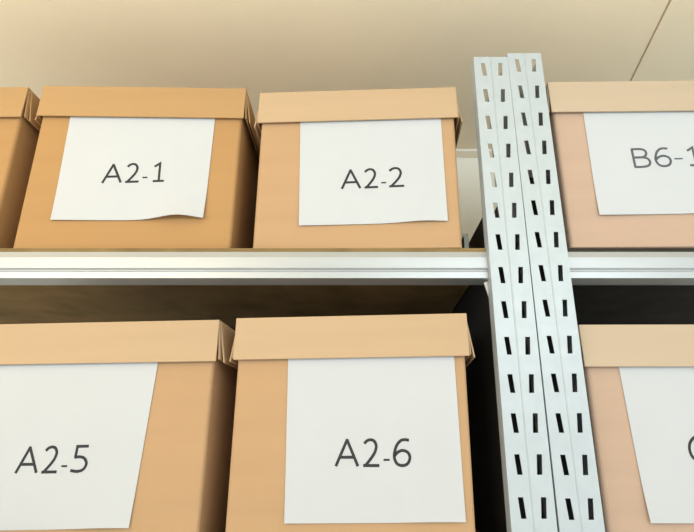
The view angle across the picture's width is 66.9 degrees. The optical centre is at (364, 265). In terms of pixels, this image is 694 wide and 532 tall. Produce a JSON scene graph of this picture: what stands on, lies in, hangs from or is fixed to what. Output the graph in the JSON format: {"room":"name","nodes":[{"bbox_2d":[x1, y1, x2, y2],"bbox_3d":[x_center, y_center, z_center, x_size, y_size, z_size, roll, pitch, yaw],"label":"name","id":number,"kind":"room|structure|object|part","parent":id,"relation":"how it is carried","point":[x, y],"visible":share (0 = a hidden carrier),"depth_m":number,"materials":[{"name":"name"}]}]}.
{"room":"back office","nodes":[
{"label":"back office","id":0,"kind":"room"},
{"bbox_2d":[0,0,693,148],"bbox_3d":[0.000,-1.095,-0.038,6.400,0.034,4.120,0,-19,0],"label":"ceiling","id":1,"kind":"structure","parent":0,"point":[257,46],"depth_m":1.39,"materials":[{"name":"beige paint"}]},
{"bbox_2d":[456,158,496,241],"bbox_3d":[0.000,0.792,1.553,6.400,2.729,0.100,0,-19,0],"label":"wall","id":2,"kind":"structure","parent":0,"point":[470,205],"depth_m":1.85,"materials":[{"name":"beige paint"}]},
{"bbox_2d":[456,149,492,157],"bbox_3d":[0.000,-0.408,1.900,6.400,0.032,0.008,0,-19,0],"label":"trim","id":3,"kind":"structure","parent":2,"relation":"attached to","point":[460,153],"depth_m":1.90,"materials":[{"name":"white paint"}]},
{"bbox_3d":[0.000,1.452,-0.842,6.400,0.050,4.220,0,-19,0],"label":"floor","id":4,"kind":"structure","parent":0,"visible":0},
{"bbox_2d":[0,57,557,531],"bbox_3d":[-0.526,0.806,1.098,1.670,2.413,0.728,0,-19,0],"label":"shelving unit","id":5,"kind":"object","parent":4,"relation":"on","point":[487,279],"visible":0.67,"depth_m":1.02,"materials":[{"name":"paint"}]},
{"bbox_2d":[0,87,40,247],"bbox_3d":[-0.947,-0.143,1.289,0.451,0.376,0.437,0,-19,0],"label":"box","id":6,"kind":"object","parent":5,"relation":"on","point":[19,130],"visible":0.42,"depth_m":1.12,"materials":[{"name":"beige cardboard"}]},
{"bbox_3d":[-0.947,-0.284,1.337,0.451,0.078,0.437,0,-19,0],"label":"lid","id":7,"kind":"part","parent":6,"relation":"part of","materials":[{"name":"beige cardboard"}]},
{"bbox_2d":[0,320,237,531],"bbox_3d":[-0.470,0.357,1.129,0.448,0.390,0.438,-1,-19,3],"label":"box","id":8,"kind":"object","parent":5,"relation":"on","point":[105,426],"visible":0.94,"depth_m":0.94,"materials":[{"name":"brown cardboard"}]},
{"bbox_3d":[-0.471,0.211,1.178,0.448,0.078,0.437,-1,-19,3],"label":"lid","id":9,"kind":"part","parent":8,"relation":"part of","materials":[{"name":"brown cardboard"}]},
{"bbox_2d":[13,86,260,247],"bbox_3d":[-0.483,-0.145,1.285,0.462,0.376,0.446,0,-19,-1],"label":"box","id":10,"kind":"object","parent":5,"relation":"on","point":[113,167],"visible":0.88,"depth_m":1.09,"materials":[{"name":"beige cardboard"}]},
{"bbox_3d":[-0.483,-0.284,1.337,0.462,0.078,0.437,0,-19,-1],"label":"lid","id":11,"kind":"part","parent":10,"relation":"part of","materials":[{"name":"beige cardboard"}]},
{"bbox_2d":[225,313,474,531],"bbox_3d":[-0.014,0.345,1.101,0.446,0.395,0.438,-1,-19,3],"label":"box","id":12,"kind":"object","parent":5,"relation":"on","point":[342,423],"visible":1,"depth_m":0.90,"materials":[{"name":"brown cardboard"}]},
{"bbox_3d":[-0.014,0.197,1.151,0.446,0.078,0.437,-2,-19,3],"label":"lid","id":13,"kind":"part","parent":12,"relation":"part of","materials":[{"name":"brown cardboard"}]},
{"bbox_2d":[253,87,462,247],"bbox_3d":[-0.009,-0.140,1.282,0.448,0.366,0.438,-1,-19,2],"label":"box","id":14,"kind":"object","parent":5,"relation":"on","point":[376,168],"visible":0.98,"depth_m":1.08,"materials":[{"name":"brown cardboard"}]},
{"bbox_3d":[-0.009,-0.275,1.327,0.448,0.078,0.437,-1,-19,2],"label":"lid","id":15,"kind":"part","parent":14,"relation":"part of","materials":[{"name":"brown cardboard"}]},
{"bbox_3d":[0.273,0.449,1.207,0.065,0.958,0.596,0,-19,0],"label":"panel","id":16,"kind":"part","parent":5,"relation":"part of","materials":[{"name":"black metal"}]},
{"bbox_2d":[494,53,693,531],"bbox_3d":[0.955,0.801,1.100,1.292,2.423,0.728,0,-19,0],"label":"shelving unit","id":17,"kind":"object","parent":4,"relation":"on","point":[572,287],"visible":0.52,"depth_m":1.00,"materials":[{"name":"paint"}]},
{"bbox_3d":[0.345,0.406,1.221,0.066,1.050,0.596,0,-19,0],"label":"panel","id":18,"kind":"part","parent":17,"relation":"part of","materials":[{"name":"silver metal"}]},
{"bbox_2d":[524,80,693,247],"bbox_3d":[0.609,-0.150,1.272,0.448,0.378,0.438,0,-19,1],"label":"box","id":19,"kind":"object","parent":17,"relation":"on","point":[624,150],"visible":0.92,"depth_m":1.07,"materials":[{"name":"cardboard"}]},
{"bbox_3d":[0.609,-0.292,1.320,0.448,0.078,0.437,0,-19,1],"label":"lid","id":20,"kind":"part","parent":19,"relation":"part of","materials":[{"name":"cardboard"}]},
{"bbox_2d":[578,324,693,531],"bbox_3d":[0.607,0.356,1.109,0.448,0.379,0.438,0,-19,0],"label":"box","id":21,"kind":"object","parent":17,"relation":"on","point":[639,379],"visible":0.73,"depth_m":0.92,"materials":[{"name":"cardboard"}]},
{"bbox_3d":[0.607,0.213,1.157,0.448,0.078,0.437,0,-19,0],"label":"lid","id":22,"kind":"part","parent":21,"relation":"part of","materials":[{"name":"cardboard"}]}
]}

